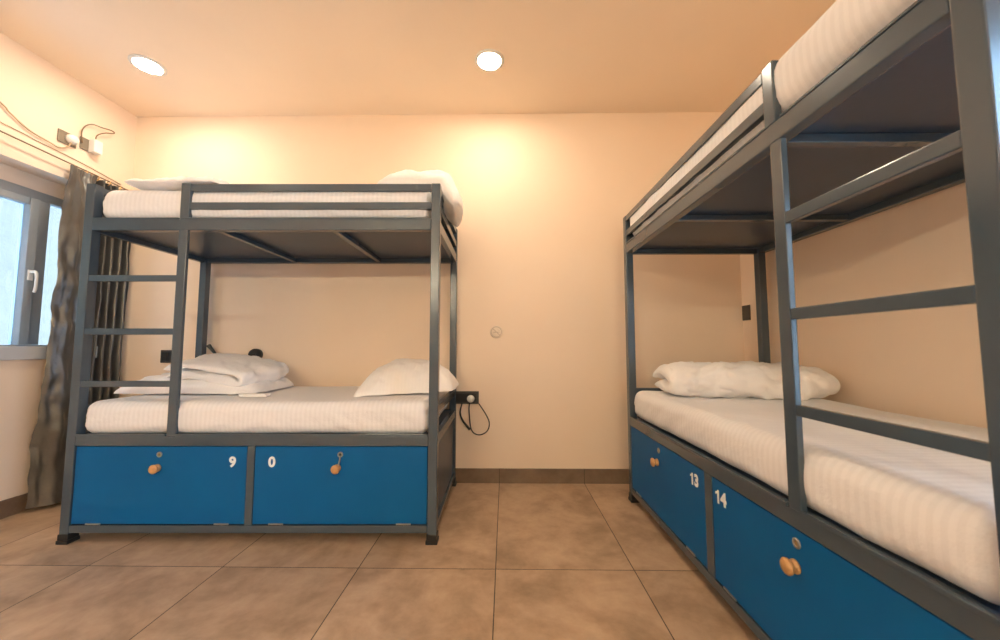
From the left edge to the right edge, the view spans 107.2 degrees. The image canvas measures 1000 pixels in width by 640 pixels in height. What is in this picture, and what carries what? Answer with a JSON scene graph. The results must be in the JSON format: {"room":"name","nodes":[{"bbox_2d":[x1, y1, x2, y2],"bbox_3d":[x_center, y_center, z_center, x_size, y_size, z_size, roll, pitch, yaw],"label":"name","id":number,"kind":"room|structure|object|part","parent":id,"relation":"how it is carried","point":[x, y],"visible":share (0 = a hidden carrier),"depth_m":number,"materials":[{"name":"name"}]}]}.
{"room":"dormitory","nodes":[
{"label":"dormitory","id":0,"kind":"room"},
{"bbox_2d":[0,32,136,500],"bbox_3d":[-2.933,-0.387,0.113,0.200,2.729,5.291,0,-4,1],"label":"wall","id":1,"kind":"structure","parent":0,"point":[43,97],"depth_m":2.23,"materials":[{"name":"beige paint"}]},
{"bbox_2d":[0,493,31,518],"bbox_3d":[-2.828,0.923,0.015,0.011,0.100,5.280,0,-4,1],"label":"baseboard","id":2,"kind":"structure","parent":1,"relation":"attached to","point":[17,504],"depth_m":2.12,"materials":[{"name":"brown stone"}]},
{"bbox_2d":[0,101,79,148],"bbox_3d":[-2.784,-1.320,1.822,0.040,0.394,1.232,0,-4,1],"label":"plug","id":3,"kind":"object","parent":1,"relation":"attached to","point":[71,139],"visible":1,"depth_m":2.36,"materials":[{"name":"white plastic"}]},
{"bbox_2d":[0,163,97,359],"bbox_3d":[-2.900,-0.387,1.591,0.215,1.157,2.000,0,-4,1],"label":"window","id":4,"kind":"structure","parent":1,"relation":"in","point":[35,194],"depth_m":2.29,"materials":[{"name":"grey metal"}]},
{"bbox_3d":[-2.980,-0.340,1.501,0.006,0.874,1.545,0,-4,1],"label":"pane","id":5,"kind":"part","parent":4,"relation":"part of","materials":[{"name":"clear glass"}]},
{"bbox_3d":[-2.969,-0.363,1.478,0.051,0.918,1.593,0,-4,1],"label":"sash","id":6,"kind":"part","parent":4,"relation":"part of","materials":[{"name":"grey metal"}]},
{"bbox_3d":[-2.978,-0.348,1.594,0.060,1.045,1.950,0,-4,1],"label":"frame","id":7,"kind":"part","parent":4,"relation":"part of","materials":[{"name":"grey metal"}]},
{"bbox_3d":[-2.900,-0.240,2.291,0.052,0.142,0.025,0,-4,1],"label":"handle","id":8,"kind":"part","parent":4,"relation":"part of","materials":[{"name":"white plastic"}]},
{"bbox_2d":[0,122,119,183],"bbox_3d":[-2.810,-1.155,1.523,0.005,0.150,2.400,0,-4,1],"label":"cable","id":9,"kind":"object","parent":1,"relation":"attached to","point":[0,122],"visible":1,"depth_m":2.33,"materials":[{"name":"white plastic"}]},
{"bbox_2d":[0,130,127,189],"bbox_3d":[-2.789,-1.091,1.699,0.045,0.146,2.184,0,-4,1],"label":"wire","id":10,"kind":"object","parent":1,"relation":"attached to","point":[0,130],"visible":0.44,"depth_m":2.29,"materials":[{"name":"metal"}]},
{"bbox_2d":[25,165,130,508],"bbox_3d":[-2.736,0.058,2.470,0.135,2.122,0.492,0,-4,-5],"label":"curtain","id":11,"kind":"object","parent":10,"relation":"hanging from","point":[47,447],"visible":0.47,"depth_m":2.33,"materials":[{"name":"grey fabric"}]},
{"bbox_2d":[57,128,75,148],"bbox_3d":[-2.797,-1.172,2.384,0.010,0.080,0.100,0,-4,1],"label":"wall socket","id":12,"kind":"object","parent":1,"relation":"attached to","point":[61,134],"visible":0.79,"depth_m":2.35,"materials":[{"name":"white plastic"}]},
{"bbox_2d":[79,136,88,150],"bbox_3d":[-2.796,-1.184,2.502,0.010,0.080,0.090,0,-4,1],"label":"wall socket","id":13,"kind":"object","parent":1,"relation":"attached to","point":[85,144],"visible":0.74,"depth_m":2.48,"materials":[{"name":"white plastic"}]},
{"bbox_2d":[81,124,114,154],"bbox_3d":[-2.768,-1.247,2.544,0.045,0.220,0.193,0,-4,1],"label":"adapter","id":14,"kind":"object","parent":1,"relation":"attached to","point":[95,147],"visible":1,"depth_m":2.51,"materials":[{"name":"white plastic"}]},
{"bbox_2d":[0,483,758,639],"bbox_3d":[-0.555,1.021,-0.018,4.956,0.100,5.691,0,-4,1],"label":"floor","id":15,"kind":"structure","parent":0,"point":[508,561],"depth_m":1.54,"materials":[{"name":"brown tile"}]},
{"bbox_2d":[55,183,457,544],"bbox_3d":[-1.238,0.217,2.252,1.865,1.820,0.831,0,-4,0],"label":"bunk bed","id":16,"kind":"object","parent":15,"relation":"on","point":[172,481],"visible":0.97,"depth_m":1.84,"materials":[{"name":"grey metal"}]},
{"bbox_3d":[-2.142,0.170,1.893,0.046,1.773,0.046,0,-4,0],"label":"post","id":17,"kind":"part","parent":16,"relation":"part of","materials":[{"name":"grey metal"}]},
{"bbox_3d":[-2.147,-0.469,2.313,0.030,0.060,0.703,0,-4,0],"label":"rail","id":18,"kind":"part","parent":16,"relation":"part of","materials":[{"name":"grey metal"}]},
{"bbox_3d":[-1.702,0.734,1.818,0.045,0.045,0.034,0,-4,0],"label":"knob","id":19,"kind":"part","parent":16,"relation":"part of","materials":[{"name":"brown wood"}]},
{"bbox_3d":[-1.687,0.819,1.837,0.853,0.373,0.016,0,-4,0],"label":"locker door","id":20,"kind":"part","parent":16,"relation":"part of","materials":[{"name":"blue paint"}]},
{"bbox_3d":[-1.643,-0.621,1.937,0.048,0.192,0.024,0,-4,0],"label":"guard post","id":21,"kind":"part","parent":16,"relation":"part of","materials":[{"name":"grey metal"}]},
{"bbox_3d":[-2.141,0.222,2.641,0.046,1.773,0.046,0,-4,0],"label":"post","id":22,"kind":"part","parent":16,"relation":"part of","materials":[{"name":"grey metal"}]},
{"bbox_3d":[-1.239,1.030,1.829,1.761,0.036,0.038,0,-4,0],"label":"rail","id":23,"kind":"part","parent":16,"relation":"part of","materials":[{"name":"grey metal"}]},
{"bbox_3d":[-1.239,0.605,1.859,1.761,0.049,0.040,0,-4,0],"label":"bed rail","id":24,"kind":"part","parent":16,"relation":"part of","materials":[{"name":"grey metal"}]},
{"bbox_3d":[-1.239,-0.495,1.936,1.761,0.060,0.040,0,-4,0],"label":"bed rail","id":25,"kind":"part","parent":16,"relation":"part of","materials":[{"name":"grey metal"}]},
{"bbox_2d":[85,386,447,433],"bbox_3d":[-1.233,0.523,2.239,1.775,0.178,0.781,0,-4,0],"label":"mattress","id":26,"kind":"object","parent":16,"relation":"on","point":[292,409],"visible":0.7,"depth_m":1.86,"materials":[{"name":"white fabric"}]},
{"bbox_2d":[114,373,293,394],"bbox_3d":[-1.815,0.375,2.332,0.823,0.140,0.471,0,-4,0],"label":"pillow","id":27,"kind":"object","parent":26,"relation":"on","point":[188,386],"visible":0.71,"depth_m":2.11,"materials":[{"name":"white fabric"}]},
{"bbox_2d":[163,353,288,386],"bbox_3d":[-1.678,0.308,2.330,0.541,0.195,0.430,0,-4,1],"label":"quilt","id":28,"kind":"object","parent":27,"relation":"on","point":[234,370],"visible":0.92,"depth_m":2.17,"materials":[{"name":"white fabric"}]},
{"bbox_2d":[238,393,270,396],"bbox_3d":[-1.355,0.414,2.038,0.150,0.016,0.044,0,-4,-1],"label":"packet","id":29,"kind":"object","parent":26,"relation":"on","point":[242,394],"visible":1,"depth_m":2.02,"materials":[{"name":"white paper"}]},
{"bbox_2d":[353,358,458,396],"bbox_3d":[-0.553,0.343,2.277,0.573,0.212,0.415,0,-4,-1],"label":"pillow","id":30,"kind":"object","parent":26,"relation":"on","point":[404,375],"visible":0.93,"depth_m":2.11,"materials":[{"name":"white fabric"}]},
{"bbox_2d":[103,190,430,217],"bbox_3d":[-1.236,-0.589,2.316,1.774,0.188,0.775,0,-4,0],"label":"mattress","id":31,"kind":"object","parent":16,"relation":"on","point":[117,203],"visible":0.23,"depth_m":1.94,"materials":[{"name":"white fabric"}]},
{"bbox_2d":[124,176,229,190],"bbox_3d":[-1.720,-0.739,2.124,0.555,0.097,0.377,0,-4,0],"label":"pillow","id":32,"kind":"object","parent":31,"relation":"on","point":[174,183],"visible":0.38,"depth_m":1.95,"materials":[{"name":"white fabric"}]},
{"bbox_2d":[377,170,462,226],"bbox_3d":[-0.461,-0.748,2.231,0.473,0.276,0.396,0,-4,-3],"label":"pillow","id":33,"kind":"object","parent":31,"relation":"on","point":[453,203],"visible":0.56,"depth_m":2.06,"materials":[{"name":"white fabric"}]},
{"bbox_3d":[-0.989,-0.596,1.936,1.261,0.038,0.024,0,-4,0],"label":"guard rail","id":34,"kind":"part","parent":16,"relation":"part of","materials":[{"name":"grey metal"}]},
{"bbox_3d":[-0.989,-0.694,1.943,1.261,0.037,0.024,0,-4,0],"label":"guard rail","id":35,"kind":"part","parent":16,"relation":"part of","materials":[{"name":"grey metal"}]},
{"bbox_3d":[-1.238,-0.442,2.689,1.761,0.060,0.040,0,-4,0],"label":"bed rail","id":36,"kind":"part","parent":16,"relation":"part of","materials":[{"name":"grey metal"}]},
{"bbox_3d":[-0.808,0.734,1.816,0.045,0.045,0.034,0,-4,0],"label":"knob","id":37,"kind":"part","parent":16,"relation":"part of","materials":[{"name":"brown wood"}]},
{"bbox_3d":[-0.791,0.819,1.835,0.857,0.373,0.016,0,-4,0],"label":"locker door","id":38,"kind":"part","parent":16,"relation":"part of","materials":[{"name":"blue paint"}]},
{"bbox_3d":[-0.335,0.170,1.891,0.046,1.773,0.046,0,-4,0],"label":"post","id":39,"kind":"part","parent":16,"relation":"part of","materials":[{"name":"grey metal"}]},
{"bbox_3d":[-0.332,0.847,2.219,0.006,0.383,0.703,0,-4,0],"label":"panel","id":40,"kind":"part","parent":16,"relation":"part of","materials":[{"name":"metal"}]},
{"bbox_3d":[-0.330,1.056,2.205,0.030,0.036,0.703,0,-4,0],"label":"rail","id":41,"kind":"part","parent":16,"relation":"part of","materials":[{"name":"grey metal"}]},
{"bbox_3d":[-0.330,0.484,2.245,0.030,0.040,0.703,0,-4,0],"label":"rail","id":42,"kind":"part","parent":16,"relation":"part of","materials":[{"name":"grey metal"}]},
{"bbox_3d":[-0.330,0.631,2.234,0.030,0.049,0.703,0,-4,0],"label":"rail","id":43,"kind":"part","parent":16,"relation":"part of","materials":[{"name":"grey metal"}]},
{"bbox_3d":[-0.330,-0.469,2.311,0.030,0.060,0.703,0,-4,0],"label":"rail","id":44,"kind":"part","parent":16,"relation":"part of","materials":[{"name":"grey metal"}]},
{"bbox_3d":[-0.330,-0.668,2.325,0.030,0.037,0.703,0,-4,0],"label":"rail","id":45,"kind":"part","parent":16,"relation":"part of","materials":[{"name":"grey metal"}]},
{"bbox_3d":[-0.330,-0.569,2.318,0.030,0.038,0.703,0,-4,0],"label":"rail","id":46,"kind":"part","parent":16,"relation":"part of","materials":[{"name":"grey metal"}]},
{"bbox_3d":[-0.334,0.222,2.638,0.046,1.773,0.046,0,-4,0],"label":"post","id":47,"kind":"part","parent":16,"relation":"part of","materials":[{"name":"grey metal"}]},
{"bbox_2d":[623,0,999,639],"bbox_3d":[1.249,0.163,1.479,0.936,1.820,1.841,0,-4,0],"label":"bunk bed","id":48,"kind":"object","parent":15,"relation":"on","point":[913,113],"visible":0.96,"depth_m":1.03,"materials":[{"name":"grey metal"}]},
{"bbox_3d":[0.841,0.204,2.373,0.046,1.773,0.046,0,-4,0],"label":"post","id":49,"kind":"part","parent":48,"relation":"part of","materials":[{"name":"grey metal"}]},
{"bbox_3d":[1.268,0.455,2.357,0.808,0.040,0.030,0,-4,0],"label":"rail","id":50,"kind":"part","parent":48,"relation":"part of","materials":[{"name":"grey metal"}]},
{"bbox_3d":[0.802,0.739,1.917,0.034,0.045,0.045,0,-4,0],"label":"knob","id":51,"kind":"part","parent":48,"relation":"part of","materials":[{"name":"brown wood"}]},
{"bbox_3d":[0.827,0.822,1.880,0.016,0.373,0.841,0,-4,0],"label":"locker door","id":52,"kind":"part","parent":48,"relation":"part of","materials":[{"name":"blue paint"}]},
{"bbox_3d":[0.827,-0.706,1.776,0.024,0.037,1.272,0,-4,0],"label":"guard rail","id":53,"kind":"part","parent":48,"relation":"part of","materials":[{"name":"grey metal"}]},
{"bbox_3d":[0.827,-0.608,1.769,0.024,0.038,1.272,0,-4,0],"label":"guard rail","id":54,"kind":"part","parent":48,"relation":"part of","materials":[{"name":"grey metal"}]},
{"bbox_3d":[1.268,-0.461,2.421,0.808,0.060,0.030,0,-4,0],"label":"rail","id":55,"kind":"part","parent":48,"relation":"part of","materials":[{"name":"grey metal"}]},
{"bbox_3d":[0.831,1.001,1.424,0.038,0.036,1.737,0,-4,0],"label":"rail","id":56,"kind":"part","parent":48,"relation":"part of","materials":[{"name":"grey metal"}]},
{"bbox_3d":[1.695,0.203,2.367,0.046,1.773,0.046,0,-4,0],"label":"post","id":57,"kind":"part","parent":48,"relation":"part of","materials":[{"name":"grey metal"}]},
{"bbox_3d":[0.820,-0.678,1.114,0.024,0.192,0.044,0,-4,0],"label":"guard post","id":58,"kind":"part","parent":48,"relation":"part of","materials":[{"name":"grey metal"}]},
{"bbox_2d":[630,0,915,235],"bbox_3d":[1.256,-0.670,1.541,0.888,0.237,1.760,0,-4,0],"label":"mattress","id":59,"kind":"object","parent":48,"relation":"on","point":[846,26],"visible":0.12,"depth_m":0.98,"materials":[{"name":"white fabric"}]},
{"bbox_3d":[0.831,-0.523,1.530,0.040,0.060,1.737,0,-4,0],"label":"bed rail","id":60,"kind":"part","parent":48,"relation":"part of","materials":[{"name":"grey metal"}]},
{"bbox_3d":[0.795,0.676,1.012,0.034,0.045,0.045,0,-4,0],"label":"knob","id":61,"kind":"part","parent":48,"relation":"part of","materials":[{"name":"brown wood"}]},
{"bbox_3d":[0.831,0.577,1.454,0.040,0.049,1.737,0,-4,0],"label":"bed rail","id":62,"kind":"part","parent":48,"relation":"part of","materials":[{"name":"grey metal"}]},
{"bbox_2d":[634,391,999,605],"bbox_3d":[1.257,0.465,1.462,0.870,0.183,1.748,0,-4,0],"label":"mattress","id":63,"kind":"object","parent":48,"relation":"on","point":[934,509],"visible":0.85,"depth_m":0.89,"materials":[{"name":"white fabric"}]},
{"bbox_2d":[652,360,839,400],"bbox_3d":[1.313,0.324,2.044,0.812,0.194,0.439,-1,-4,10],"label":"pillow","id":64,"kind":"object","parent":63,"relation":"on","point":[741,379],"visible":0.93,"depth_m":1.89,"materials":[{"name":"white fabric"}]},
{"bbox_3d":[0.820,0.760,0.992,0.016,0.373,0.833,0,-4,0],"label":"locker door","id":65,"kind":"part","parent":48,"relation":"part of","materials":[{"name":"blue paint"}]},
{"bbox_3d":[1.691,-0.523,1.524,0.040,0.060,1.737,0,-4,0],"label":"bed rail","id":66,"kind":"part","parent":48,"relation":"part of","materials":[{"name":"grey metal"}]},
{"bbox_3d":[0.828,0.080,0.595,0.046,1.773,0.046,0,-4,0],"label":"post","id":67,"kind":"part","parent":48,"relation":"part of","materials":[{"name":"grey metal"}]},
{"bbox_2d":[0,0,836,116],"bbox_3d":[-0.555,-1.800,0.179,4.956,0.100,5.691,0,-4,1],"label":"ceiling","id":68,"kind":"structure","parent":0,"point":[219,57],"depth_m":2.20,"materials":[{"name":"beige paint"}]},
{"bbox_2d":[128,54,166,75],"bbox_3d":[-2.212,-1.595,2.317,0.180,0.012,0.180,0,-4,1],"label":"recessed light","id":69,"kind":"object","parent":68,"relation":"in","point":[145,64],"visible":1,"depth_m":2.31,"materials":[{"name":"white plastic"}]},
{"bbox_2d":[132,58,162,73],"bbox_3d":[-2.212,-1.592,2.317,0.142,0.006,0.142,0,-4,1],"label":"diffuser","id":70,"kind":"object","parent":69,"relation":"attached to","point":[147,65],"depth_m":2.31,"materials":[{"name":"white plastic"}]},
{"bbox_2d":[475,49,503,71],"bbox_3d":[-0.065,-1.598,2.278,0.180,0.012,0.180,0,-4,1],"label":"recessed light","id":71,"kind":"object","parent":68,"relation":"in","point":[488,60],"visible":1,"depth_m":2.27,"materials":[{"name":"white plastic"}]},
{"bbox_2d":[478,53,500,69],"bbox_3d":[-0.065,-1.595,2.277,0.142,0.006,0.142,0,-4,1],"label":"diffuser","id":72,"kind":"object","parent":71,"relation":"attached to","point":[486,61],"depth_m":2.27,"materials":[{"name":"white plastic"}]},
{"bbox_2d":[118,112,744,468],"bbox_3d":[-0.517,-0.199,2.819,4.956,2.729,0.200,0,-4,1],"label":"wall","id":73,"kind":"structure","parent":0,"point":[546,198],"depth_m":2.72,"materials":[{"name":"beige paint"}]},
{"bbox_2d":[160,350,171,362],"bbox_3d":[-2.412,0.267,2.706,0.155,0.093,0.014,0,-4,1],"label":"light switch","id":74,"kind":"object","parent":73,"relation":"attached to","point":[165,357],"visible":0.5,"depth_m":2.70,"materials":[{"name":"black plastic"}]},
{"bbox_2d":[206,344,262,357],"bbox_3d":[-1.921,0.259,2.671,0.381,0.171,0.067,0,-4,0],"label":"reading lamp","id":75,"kind":"object","parent":73,"relation":"attached to","point":[254,352],"visible":0.45,"depth_m":2.65,"materials":[{"name":"black plastic"}]},
{"bbox_2d":[456,391,478,403],"bbox_3d":[-0.239,0.558,2.655,0.172,0.089,0.014,0,-4,1],"label":"wall socket","id":76,"kind":"object","parent":73,"relation":"attached to","point":[461,396],"visible":0.75,"depth_m":2.65,"materials":[{"name":"black plastic"}]},
{"bbox_2d":[459,395,489,434],"bbox_3d":[-0.182,0.681,2.630,0.217,0.287,0.045,0,-4,1],"label":"plug","id":77,"kind":"object","parent":76,"relation":"attached to","point":[470,398],"visible":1,"depth_m":2.63,"materials":[{"name":"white plastic"}]},
{"bbox_2d":[490,326,502,337],"bbox_3d":[-0.027,0.087,2.689,0.092,0.092,0.007,0,-4,1],"label":"cover plate","id":78,"kind":"object","parent":73,"relation":"attached to","point":[496,331],"visible":1,"depth_m":2.69,"materials":[{"name":"white plastic"}]},
{"bbox_2d":[456,468,628,483],"bbox_3d":[-0.519,1.105,2.623,4.556,0.100,0.011,0,-4,1],"label":"baseboard","id":79,"kind":"structure","parent":73,"relation":"attached to","point":[463,475],"depth_m":2.61,"materials":[{"name":"brown stone"}]},
{"bbox_2d":[740,183,986,427],"bbox_3d":[1.823,-0.392,0.048,0.200,2.729,5.291,0,-4,1],"label":"wall","id":80,"kind":"structure","parent":0,"point":[926,363],"depth_m":1.64,"materials":[{"name":"beige paint"}]},
{"bbox_2d":[742,305,750,320],"bbox_3d":[1.753,-0.051,2.626,0.010,0.107,0.080,0,-4,1],"label":"wall socket","id":81,"kind":"object","parent":80,"relation":"attached to","point":[746,312],"visible":1,"depth_m":2.62,"materials":[{"name":"black plastic"}]},
{"label":"outside","id":82,"kind":"structure","parent":0,"visible":0},
{"bbox_2d":[0,198,61,344],"bbox_3d":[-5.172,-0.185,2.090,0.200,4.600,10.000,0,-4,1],"label":"window glass","id":83,"kind":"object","parent":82,"point":[9,210],"depth_m":3.83,"materials":[{"name":"glass"}]}
]}

